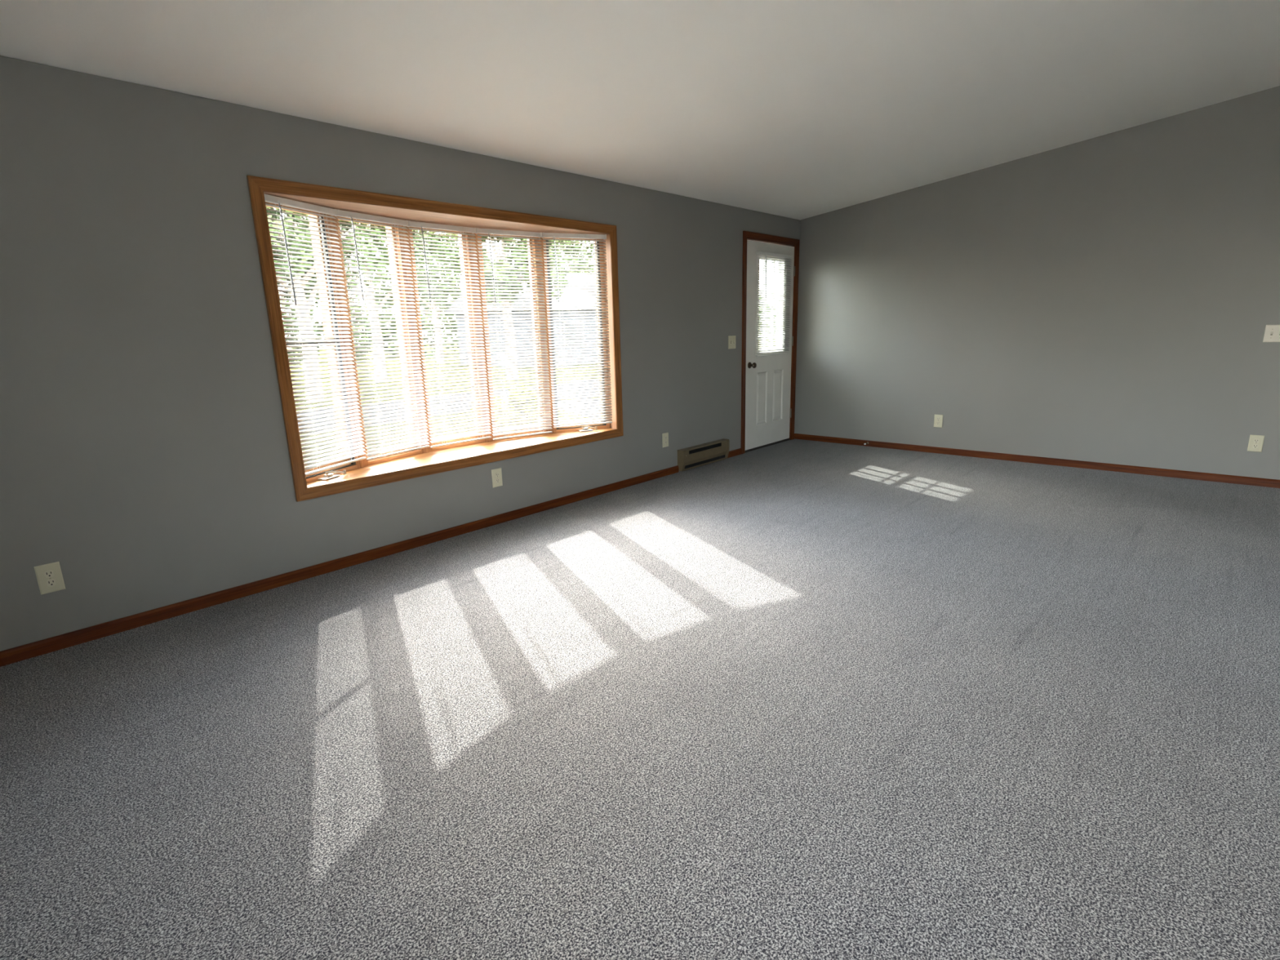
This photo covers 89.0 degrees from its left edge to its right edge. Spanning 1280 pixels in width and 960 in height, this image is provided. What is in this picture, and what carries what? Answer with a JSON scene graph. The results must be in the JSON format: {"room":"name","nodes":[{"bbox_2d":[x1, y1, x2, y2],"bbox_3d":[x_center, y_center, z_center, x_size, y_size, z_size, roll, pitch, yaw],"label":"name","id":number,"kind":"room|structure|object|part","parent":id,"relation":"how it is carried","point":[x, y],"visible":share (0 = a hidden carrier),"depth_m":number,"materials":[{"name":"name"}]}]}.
{"room":"empty living room","nodes":[
{"label":"empty living room","id":0,"kind":"room"},
{"bbox_2d":[0,55,800,651],"bbox_3d":[-0.979,-0.815,4.294,0.160,2.415,8.220,10,18,41],"label":"wall","id":1,"kind":"structure","parent":0,"point":[144,453],"depth_m":3.00,"materials":[{"name":"grey paint"}]},
{"bbox_2d":[33,561,65,595],"bbox_3d":[-2.465,0.410,2.721,0.009,0.123,0.079,10,18,41],"label":"wall outlet","id":2,"kind":"object","parent":1,"relation":"attached to","point":[50,579],"visible":1,"depth_m":2.72,"materials":[{"name":"beige plastic"}]},
{"bbox_2d":[44,569,53,577],"bbox_3d":[-2.464,0.392,2.715,0.004,0.034,0.028,10,18,41],"label":"receptacle","id":3,"kind":"object","parent":2,"relation":"attached to","point":[47,573],"depth_m":2.71,"materials":[{"name":"beige plastic"}]},
{"bbox_2d":[46,578,56,586],"bbox_3d":[-2.463,0.430,2.724,0.004,0.034,0.028,10,18,41],"label":"receptacle","id":4,"kind":"object","parent":2,"relation":"attached to","point":[50,582],"depth_m":2.72,"materials":[{"name":"beige plastic"}]},
{"bbox_2d":[0,465,678,666],"bbox_3d":[-1.589,0.443,3.722,0.013,0.060,5.790,10,18,41],"label":"baseboard","id":5,"kind":"structure","parent":1,"relation":"attached to","point":[25,651],"depth_m":3.39,"materials":[{"name":"brown wood"}]},
{"bbox_2d":[246,175,623,502],"bbox_3d":[-1.199,-0.905,4.321,0.585,1.814,2.620,10,18,41],"label":"window","id":6,"kind":"structure","parent":1,"relation":"in","point":[363,473],"depth_m":4.02,"materials":[{"name":"brown wood"}]},
{"bbox_3d":[-1.799,-0.662,3.254,0.019,1.583,0.062,10,18,41],"label":"casing","id":7,"kind":"part","parent":6,"relation":"part of","materials":[{"name":"brown wood"}]},
{"bbox_3d":[-1.833,-0.736,3.563,0.110,1.464,0.418,3,14,18],"label":"frame rail","id":8,"kind":"part","parent":6,"relation":"part of","materials":[{"name":"brown wood"}]},
{"bbox_2d":[263,193,366,475],"bbox_3d":[-1.737,-0.756,3.526,0.048,1.402,0.490,3,14,18],"label":"mini blind","id":9,"kind":"object","parent":6,"relation":"attached to","point":[268,198],"visible":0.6,"depth_m":3.53,"materials":[{"name":"white plastic"}]},
{"bbox_3d":[-1.788,-0.713,3.396,0.028,1.367,0.002,3,14,18],"label":"ladder cord","id":10,"kind":"part","parent":9,"relation":"part of","materials":[{"name":"white fabric"}]},
{"bbox_3d":[-1.768,-0.716,3.408,0.002,1.367,0.002,3,14,18],"label":"lift cord","id":11,"kind":"part","parent":9,"relation":"part of","materials":[{"name":"white fabric"}]},
{"bbox_3d":[-1.725,-0.080,3.687,0.024,0.011,0.479,3,14,18],"label":"rail","id":12,"kind":"part","parent":9,"relation":"part of","materials":[{"name":"white metal"}]},
{"bbox_3d":[-1.700,-0.777,3.662,0.028,1.367,0.002,3,14,18],"label":"ladder cord","id":13,"kind":"part","parent":9,"relation":"part of","materials":[{"name":"white fabric"}]},
{"bbox_3d":[-1.680,-0.781,3.676,0.002,1.367,0.002,3,14,18],"label":"lift cord","id":14,"kind":"part","parent":9,"relation":"part of","materials":[{"name":"white fabric"}]},
{"bbox_3d":[-1.792,-0.740,3.548,0.016,1.425,0.414,3,14,18],"label":"screen frame","id":15,"kind":"part","parent":6,"relation":"part of","materials":[{"name":"brown metal"}]},
{"bbox_3d":[-1.817,-0.741,3.556,0.028,1.425,0.362,3,14,18],"label":"sash rail","id":16,"kind":"part","parent":6,"relation":"part of","materials":[{"name":"brown wood"}]},
{"bbox_3d":[-1.734,-0.035,3.666,0.085,0.045,0.136,3,14,18],"label":"crank handle","id":17,"kind":"part","parent":6,"relation":"part of","materials":[{"name":"beige metal"}]},
{"bbox_3d":[-1.833,-0.736,3.563,0.110,1.464,0.474,3,14,18],"label":"frame","id":18,"kind":"part","parent":6,"relation":"part of","materials":[{"name":"brown wood"}]},
{"bbox_3d":[-1.755,-0.794,3.803,0.126,1.464,0.034,4,14,23],"label":"mullion post","id":19,"kind":"part","parent":6,"relation":"part of","materials":[{"name":"brown wood"}]},
{"bbox_3d":[-1.625,-0.849,4.020,0.110,1.464,0.474,6,15,29],"label":"frame","id":20,"kind":"part","parent":6,"relation":"part of","materials":[{"name":"brown wood"}]},
{"bbox_3d":[-1.625,-0.849,4.020,0.110,1.464,0.418,6,15,29],"label":"frame rail","id":21,"kind":"part","parent":6,"relation":"part of","materials":[{"name":"brown wood"}]},
{"bbox_2d":[334,208,429,460],"bbox_3d":[-1.538,-0.858,3.966,0.047,1.415,0.490,6,15,29],"label":"mini blind","id":22,"kind":"object","parent":6,"relation":"attached to","point":[350,215],"visible":0.99,"depth_m":3.96,"materials":[{"name":"white plastic"}]},
{"bbox_3d":[-1.615,-0.817,3.849,0.028,1.380,0.002,6,15,29],"label":"ladder cord","id":23,"kind":"part","parent":22,"relation":"part of","materials":[{"name":"white fabric"}]},
{"bbox_3d":[-1.594,-0.819,3.857,0.002,1.380,0.002,6,15,29],"label":"lift cord","id":24,"kind":"part","parent":22,"relation":"part of","materials":[{"name":"white fabric"}]},
{"bbox_3d":[-1.525,-0.176,4.129,0.024,0.011,0.479,6,15,29],"label":"rail","id":25,"kind":"part","parent":22,"relation":"part of","materials":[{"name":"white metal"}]},
{"bbox_3d":[-1.473,-0.878,4.091,0.028,1.380,0.002,6,15,29],"label":"ladder cord","id":26,"kind":"part","parent":22,"relation":"part of","materials":[{"name":"white fabric"}]},
{"bbox_3d":[-1.450,-0.881,4.101,0.002,1.380,0.002,6,15,29],"label":"lift cord","id":27,"kind":"part","parent":22,"relation":"part of","materials":[{"name":"white fabric"}]},
{"bbox_3d":[-1.611,-0.853,4.010,0.028,1.425,0.362,6,15,29],"label":"sash rail","id":28,"kind":"part","parent":6,"relation":"part of","materials":[{"name":"brown wood"}]},
{"bbox_3d":[-1.498,-0.903,4.239,0.126,1.464,0.034,8,16,35],"label":"mullion post","id":29,"kind":"part","parent":6,"relation":"part of","materials":[{"name":"brown wood"}]},
{"bbox_3d":[-1.009,-1.630,3.957,0.019,0.062,2.492,10,18,41],"label":"casing","id":30,"kind":"part","parent":6,"relation":"part of","materials":[{"name":"brown wood"}]},
{"bbox_3d":[-1.324,-0.952,4.424,0.110,1.464,0.474,10,18,41],"label":"frame","id":31,"kind":"part","parent":6,"relation":"part of","materials":[{"name":"brown wood"}]},
{"bbox_3d":[-1.324,-0.952,4.424,0.110,1.464,0.418,10,18,41],"label":"frame rail","id":32,"kind":"part","parent":6,"relation":"part of","materials":[{"name":"brown wood"}]},
{"bbox_2d":[406,220,491,448],"bbox_3d":[-1.249,-0.952,4.355,0.047,1.425,0.490,10,18,41],"label":"mini blind","id":33,"kind":"object","parent":6,"relation":"attached to","point":[411,224],"visible":1,"depth_m":4.35,"materials":[{"name":"white plastic"}]},
{"bbox_3d":[-1.350,-0.915,4.257,0.028,1.390,0.002,10,18,41],"label":"ladder cord","id":34,"kind":"part","parent":33,"relation":"part of","materials":[{"name":"white fabric"}]},
{"bbox_3d":[-1.328,-0.916,4.260,0.001,1.390,0.001,-2,13,-3],"label":"lift cord","id":35,"kind":"part","parent":33,"relation":"part of","materials":[{"name":"white fabric"}]},
{"bbox_3d":[-1.235,-0.265,4.521,0.024,0.011,0.479,10,18,41],"label":"rail","id":36,"kind":"part","parent":33,"relation":"part of","materials":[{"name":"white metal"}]},
{"bbox_3d":[-1.159,-0.969,4.464,0.028,1.390,0.002,10,18,41],"label":"ladder cord","id":37,"kind":"part","parent":33,"relation":"part of","materials":[{"name":"white fabric"}]},
{"bbox_3d":[-1.135,-0.971,4.469,0.001,1.390,0.001,-2,13,-3],"label":"lift cord","id":38,"kind":"part","parent":33,"relation":"part of","materials":[{"name":"white fabric"}]},
{"bbox_3d":[-1.312,-0.956,4.412,0.028,1.425,0.362,10,18,41],"label":"sash rail","id":39,"kind":"part","parent":6,"relation":"part of","materials":[{"name":"brown wood"}]},
{"bbox_3d":[-0.969,-0.150,4.304,0.019,0.062,2.492,10,18,41],"label":"casing","id":40,"kind":"part","parent":6,"relation":"part of","materials":[{"name":"brown wood"}]},
{"bbox_3d":[-1.153,-1.001,4.612,0.034,1.464,0.126,-13,17,-40],"label":"mullion post","id":41,"kind":"part","parent":6,"relation":"part of","materials":[{"name":"brown wood"}]},
{"bbox_3d":[-0.943,-1.041,4.759,0.474,1.464,0.110,-11,16,-35],"label":"frame","id":42,"kind":"part","parent":6,"relation":"part of","materials":[{"name":"brown wood"}]},
{"bbox_3d":[-0.943,-1.041,4.759,0.418,1.464,0.110,-11,16,-35],"label":"frame rail","id":43,"kind":"part","parent":6,"relation":"part of","materials":[{"name":"brown wood"}]},
{"bbox_2d":[475,227,552,439],"bbox_3d":[-0.883,-1.028,4.677,0.490,1.445,0.047,-11,16,-35],"label":"mini blind","id":44,"kind":"object","parent":6,"relation":"attached to","point":[487,231],"visible":1,"depth_m":4.68,"materials":[{"name":"white plastic"}]},
{"bbox_3d":[-1.004,-0.995,4.603,0.002,1.410,0.028,-11,16,-35],"label":"ladder cord","id":45,"kind":"part","parent":44,"relation":"part of","materials":[{"name":"white fabric"}]},
{"bbox_3d":[-0.982,-0.995,4.601,0.002,1.410,0.002,-11,16,-35],"label":"lift cord","id":46,"kind":"part","parent":44,"relation":"part of","materials":[{"name":"white fabric"}]},
{"bbox_3d":[-0.868,-0.331,4.846,0.479,0.011,0.024,-11,16,-35],"label":"rail","id":47,"kind":"part","parent":44,"relation":"part of","materials":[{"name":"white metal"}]},
{"bbox_3d":[-0.772,-1.040,4.766,0.002,1.410,0.028,-11,16,-35],"label":"ladder cord","id":48,"kind":"part","parent":44,"relation":"part of","materials":[{"name":"white fabric"}]},
{"bbox_3d":[-0.748,-1.041,4.766,0.002,1.410,0.002,-11,16,-35],"label":"lift cord","id":49,"kind":"part","parent":44,"relation":"part of","materials":[{"name":"white fabric"}]},
{"bbox_3d":[-0.933,-1.044,4.744,0.362,1.425,0.028,-11,16,-35],"label":"sash rail","id":50,"kind":"part","parent":6,"relation":"part of","materials":[{"name":"brown wood"}]},
{"bbox_3d":[-0.735,-1.081,4.907,0.034,1.464,0.126,-9,15,-29],"label":"mullion post","id":51,"kind":"part","parent":6,"relation":"part of","materials":[{"name":"brown wood"}]},
{"bbox_3d":[-0.498,-1.111,5.008,0.474,1.464,0.110,-7,14,-23],"label":"frame","id":52,"kind":"part","parent":6,"relation":"part of","materials":[{"name":"brown wood"}]},
{"bbox_3d":[-0.481,-1.109,4.968,0.414,1.425,0.016,-7,14,-23],"label":"screen frame","id":53,"kind":"part","parent":6,"relation":"part of","materials":[{"name":"brown metal"}]},
{"bbox_3d":[-0.498,-1.111,5.008,0.418,1.464,0.110,-7,14,-23],"label":"frame rail","id":54,"kind":"part","parent":6,"relation":"part of","materials":[{"name":"brown wood"}]},
{"bbox_2d":[542,232,612,427],"bbox_3d":[-0.457,-1.112,4.913,0.490,1.412,0.047,-7,14,-23],"label":"mini blind","id":55,"kind":"object","parent":6,"relation":"attached to","point":[553,235],"visible":1,"depth_m":4.92,"materials":[{"name":"white plastic"}]},
{"bbox_3d":[-0.592,-1.085,4.864,0.002,1.377,0.028,-7,14,-23],"label":"ladder cord","id":56,"kind":"part","parent":55,"relation":"part of","materials":[{"name":"white fabric"}]},
{"bbox_3d":[-0.571,-1.084,4.858,0.002,1.377,0.002,-7,14,-23],"label":"lift cord","id":57,"kind":"part","parent":55,"relation":"part of","materials":[{"name":"white fabric"}]},
{"bbox_3d":[-0.441,-0.431,5.079,0.479,0.011,0.024,-7,14,-23],"label":"rail","id":58,"kind":"part","parent":55,"relation":"part of","materials":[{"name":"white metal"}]},
{"bbox_3d":[-0.330,-1.118,4.977,0.002,1.377,0.028,-7,14,-23],"label":"ladder cord","id":59,"kind":"part","parent":55,"relation":"part of","materials":[{"name":"white fabric"}]},
{"bbox_3d":[-0.306,-1.118,4.972,0.001,1.377,0.001,4,14,21],"label":"lift cord","id":60,"kind":"part","parent":55,"relation":"part of","materials":[{"name":"white fabric"}]},
{"bbox_3d":[-0.491,-1.114,4.991,0.362,1.425,0.028,-7,14,-23],"label":"sash rail","id":61,"kind":"part","parent":6,"relation":"part of","materials":[{"name":"brown wood"}]},
{"bbox_3d":[-0.410,-0.407,5.098,0.136,0.045,0.085,-7,14,-23],"label":"crank handle","id":62,"kind":"part","parent":6,"relation":"part of","materials":[{"name":"beige metal"}]},
{"bbox_3d":[-0.179,-1.118,5.007,0.019,1.583,0.062,10,18,41],"label":"casing","id":63,"kind":"part","parent":6,"relation":"part of","materials":[{"name":"brown wood"}]},
{"bbox_2d":[491,467,502,487],"bbox_3d":[-0.955,-0.015,4.356,0.009,0.123,0.079,10,18,41],"label":"wall outlet","id":64,"kind":"object","parent":1,"relation":"attached to","point":[496,473],"visible":1,"depth_m":4.35,"materials":[{"name":"beige plastic"}]},
{"bbox_2d":[662,432,668,447],"bbox_3d":[0.222,-0.346,5.630,0.009,0.123,0.079,10,18,41],"label":"wall outlet","id":65,"kind":"object","parent":1,"relation":"attached to","point":[664,436],"visible":1,"depth_m":5.62,"materials":[{"name":"beige plastic"}]},
{"bbox_2d":[677,438,729,471],"bbox_3d":[0.597,-0.237,6.030,0.072,0.188,0.710,10,18,41],"label":"baseboard heater","id":66,"kind":"object","parent":1,"relation":"attached to","point":[691,457],"visible":1,"depth_m":5.98,"materials":[{"name":"beige metal"}]},
{"bbox_3d":[0.617,-0.265,6.004,0.006,0.102,0.650,10,18,41],"label":"panel","id":67,"kind":"part","parent":66,"relation":"part of","materials":[{"name":"beige metal"}]},
{"bbox_2d":[728,335,735,349],"bbox_3d":[0.879,-1.307,6.177,0.017,0.121,0.121,10,18,41],"label":"light switch","id":68,"kind":"object","parent":1,"relation":"attached to","point":[731,339],"visible":1,"depth_m":6.17,"materials":[{"name":"beige plastic"}]},
{"bbox_2d":[727,448,742,457],"bbox_3d":[0.916,-0.262,6.435,0.013,0.060,0.309,10,18,41],"label":"baseboard","id":69,"kind":"structure","parent":1,"relation":"attached to","point":[738,451],"depth_m":6.46,"materials":[{"name":"brown wood"}]},
{"bbox_2d":[741,231,799,453],"bbox_3d":[1.296,-1.399,6.731,0.250,2.118,1.052,10,18,41],"label":"door","id":70,"kind":"structure","parent":1,"relation":"in","point":[768,383],"depth_m":6.71,"materials":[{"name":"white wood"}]},
{"bbox_3d":[1.015,-1.298,6.331,0.019,2.118,0.062,10,18,41],"label":"casing","id":71,"kind":"part","parent":70,"relation":"part of","materials":[{"name":"brown wood"}]},
{"bbox_3d":[1.114,-1.134,6.442,0.074,0.062,0.062,10,18,41],"label":"knob","id":72,"kind":"part","parent":70,"relation":"part of","materials":[{"name":"brown metal"}]},
{"bbox_3d":[1.257,-0.846,6.725,0.012,0.545,0.200,10,18,41],"label":"panel","id":73,"kind":"part","parent":70,"relation":"part of","materials":[{"name":"white paint"}]},
{"bbox_3d":[1.240,-1.386,6.787,0.028,2.038,0.922,10,18,41],"label":"storm door","id":74,"kind":"part","parent":70,"relation":"part of","materials":[{"name":"glass"}]},
{"bbox_3d":[1.309,-1.776,6.622,0.070,0.964,0.554,10,18,41],"label":"lite frame","id":75,"kind":"part","parent":70,"relation":"part of","materials":[{"name":"white paint"}]},
{"bbox_3d":[1.317,-2.391,6.454,0.019,0.062,1.052,10,18,41],"label":"casing","id":76,"kind":"part","parent":70,"relation":"part of","materials":[{"name":"brown wood"}]},
{"bbox_2d":[755,251,792,356],"bbox_3d":[1.363,-1.772,6.590,0.047,0.994,0.643,10,18,41],"label":"mini blind","id":77,"kind":"object","parent":70,"relation":"attached to","point":[761,253],"visible":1,"depth_m":6.58,"materials":[{"name":"white plastic"}]},
{"bbox_3d":[1.225,-1.724,6.453,0.028,0.959,0.002,10,18,41],"label":"ladder cord","id":78,"kind":"part","parent":77,"relation":"part of","materials":[{"name":"white fabric"}]},
{"bbox_3d":[1.371,-1.295,6.707,0.024,0.011,0.632,10,18,41],"label":"rail","id":79,"kind":"part","parent":77,"relation":"part of","materials":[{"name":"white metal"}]},
{"bbox_3d":[1.492,-1.799,6.742,0.028,0.959,0.002,10,18,41],"label":"ladder cord","id":80,"kind":"part","parent":77,"relation":"part of","materials":[{"name":"white fabric"}]},
{"bbox_3d":[1.471,-0.906,6.957,0.012,0.545,0.200,10,18,41],"label":"panel","id":81,"kind":"part","parent":70,"relation":"part of","materials":[{"name":"white paint"}]},
{"bbox_3d":[1.675,-1.484,7.046,0.019,2.118,0.062,10,18,41],"label":"casing","id":82,"kind":"part","parent":70,"relation":"part of","materials":[{"name":"brown wood"}]},
{"bbox_2d":[0,439,1279,959],"bbox_3d":[1.294,0.713,2.591,5.860,0.100,8.220,10,18,41],"label":"floor","id":83,"kind":"structure","parent":0,"point":[794,699],"depth_m":2.06,"materials":[{"name":"grey carpet"}]},
{"bbox_2d":[0,0,1279,220],"bbox_3d":[1.015,-2.033,2.135,6.410,0.964,8.220,10,18,41],"label":"ceiling","id":84,"kind":"structure","parent":0,"point":[797,109],"depth_m":3.25,"materials":[{"name":"white paint"}]},
{"bbox_2d":[794,85,1279,479],"bbox_3d":[3.879,-1.561,5.197,5.700,2.996,0.160,10,18,41],"label":"wall","id":85,"kind":"structure","parent":0,"point":[1111,298],"depth_m":5.38,"materials":[{"name":"grey paint"}]},
{"bbox_2d":[933,414,942,427],"bbox_3d":[2.872,-0.568,6.269,0.079,0.123,0.009,10,18,41],"label":"wall outlet","id":86,"kind":"object","parent":85,"relation":"attached to","point":[938,419],"visible":1,"depth_m":6.26,"materials":[{"name":"beige plastic"}]},
{"bbox_2d":[794,433,1279,488],"bbox_3d":[3.861,-0.116,5.470,5.699,0.060,0.013,10,18,41],"label":"baseboard","id":87,"kind":"structure","parent":85,"relation":"attached to","point":[1259,482],"depth_m":5.63,"materials":[{"name":"brown wood"}]},
{"bbox_2d":[1247,435,1264,452],"bbox_3d":[4.544,-0.269,4.803,0.079,0.123,0.009,10,18,41],"label":"wall outlet","id":88,"kind":"object","parent":85,"relation":"attached to","point":[1255,443],"visible":1,"depth_m":4.80,"materials":[{"name":"beige plastic"}]},
{"bbox_2d":[1253,444,1257,448],"bbox_3d":[4.543,-0.250,4.806,0.028,0.034,0.004,10,18,41],"label":"receptacle","id":89,"kind":"object","parent":88,"relation":"attached to","point":[1255,446],"depth_m":4.80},
{"bbox_2d":[1253,438,1258,443],"bbox_3d":[4.542,-0.288,4.797,0.028,0.034,0.004,10,18,41],"label":"receptacle","id":90,"kind":"object","parent":88,"relation":"attached to","point":[1255,440],"depth_m":4.80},
{"bbox_2d":[1262,324,1279,342],"bbox_3d":[4.516,-1.040,4.622,0.121,0.121,0.017,10,18,41],"label":"light switch","id":91,"kind":"object","parent":85,"relation":"attached to","point":[1272,333],"visible":1,"depth_m":4.64,"materials":[{"name":"beige plastic"}]},
{"label":"outside","id":92,"kind":"structure","parent":0,"visible":0},
{"bbox_2d":[286,337,776,466],"bbox_3d":[-13.142,-2.499,20.564,180.000,0.200,140.000,10,18,41],"label":"lawn","id":93,"kind":"structure","parent":92,"point":[758,338],"depth_m":23.68,"materials":[{"name":"green plant"}]},
{"bbox_2d":[266,206,389,401],"bbox_3d":[-9.491,-6.287,18.062,4.665,8.136,5.157,10,18,41],"label":"leafy tree","id":94,"kind":"object","parent":93,"relation":"on","point":[268,211],"visible":0.15,"depth_m":18.15,"materials":[{"name":"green plant"}]},
{"bbox_3d":[-9.526,-7.588,17.757,4.665,5.462,5.157,10,18,41],"label":"crown","id":95,"kind":"part","parent":94,"relation":"part of","materials":[{"name":"green plant"}]},
{"bbox_2d":[294,216,442,381],"bbox_3d":[-10.403,-8.154,25.020,5.409,8.638,4.633,-5,14,-13],"label":"leafy tree","id":96,"kind":"object","parent":93,"relation":"on","point":[344,221],"visible":0.06,"depth_m":25.17,"materials":[{"name":"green plant"}]},
{"bbox_3d":[-10.440,-9.459,24.711,5.410,5.955,4.632,-5,14,-13],"label":"crown","id":97,"kind":"part","parent":96,"relation":"part of","materials":[{"name":"green plant"}]},
{"bbox_2d":[378,230,462,361],"bbox_3d":[-13.024,-11.941,40.554,6.433,9.044,5.407,10,18,41],"label":"leafy tree","id":98,"kind":"object","parent":93,"relation":"on","point":[427,232],"visible":0.23,"depth_m":39.09,"materials":[{"name":"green plant"}]},
{"bbox_3d":[-13.059,-13.257,40.245,6.433,6.339,5.407,10,18,41],"label":"crown","id":99,"kind":"part","parent":98,"relation":"part of","materials":[{"name":"green plant"}]},
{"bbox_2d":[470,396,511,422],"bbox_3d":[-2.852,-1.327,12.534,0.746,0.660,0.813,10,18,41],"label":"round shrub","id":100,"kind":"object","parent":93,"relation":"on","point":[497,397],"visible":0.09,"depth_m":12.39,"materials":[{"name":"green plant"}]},
{"bbox_2d":[444,235,568,379],"bbox_3d":[-4.909,-7.478,24.395,4.163,7.318,4.786,10,18,41],"label":"leafy tree","id":101,"kind":"object","parent":93,"relation":"on","point":[494,237],"visible":0.16,"depth_m":23.72,"materials":[{"name":"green plant"}]},
{"bbox_3d":[-4.945,-8.787,24.087,4.163,4.626,4.786,10,18,41],"label":"crown","id":102,"kind":"part","parent":101,"relation":"part of","materials":[{"name":"green plant"}]},
{"bbox_2d":[444,274,598,368],"bbox_3d":[-3.472,-9.437,37.824,8.200,4.900,12.800,10,18,41],"label":"house","id":103,"kind":"structure","parent":93,"relation":"on","point":[520,274],"depth_m":33.24,"materials":[{"name":"grey"}]},
{"bbox_3d":[-3.325,-7.373,32.958,0.030,1.100,1.200,10,18,41],"label":"pane","id":104,"kind":"part","parent":103,"relation":"part of","materials":[{"name":"clear glass"}]},
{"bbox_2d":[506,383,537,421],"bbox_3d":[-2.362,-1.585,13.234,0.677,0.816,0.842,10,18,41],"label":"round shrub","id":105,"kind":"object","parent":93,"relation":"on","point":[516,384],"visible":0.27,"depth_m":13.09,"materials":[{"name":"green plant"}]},
{"bbox_2d":[278,280,776,362],"bbox_3d":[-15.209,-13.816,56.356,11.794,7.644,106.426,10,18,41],"label":"tree","id":106,"kind":"object","parent":93,"relation":"on","point":[352,300],"visible":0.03,"depth_m":50.12,"materials":[{"name":"green plant"}]},
{"bbox_2d":[557,240,595,272],"bbox_3d":[-4.840,-15.082,47.631,6.698,11.489,7.566,10,18,41],"label":"leafy tree","id":107,"kind":"object","parent":93,"relation":"on","point":[557,241],"visible":0.13,"depth_m":46.84,"materials":[{"name":"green plant"}]},
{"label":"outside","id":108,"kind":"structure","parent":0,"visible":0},
{"bbox_2d":[296,380,599,433],"bbox_3d":[-6.811,-1.467,14.986,3.999,0.025,120.083,11,18,42],"label":"street","id":109,"kind":"structure","parent":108,"point":[598,380],"depth_m":16.36,"materials":[{"name":"grey asphalt"}]}
]}

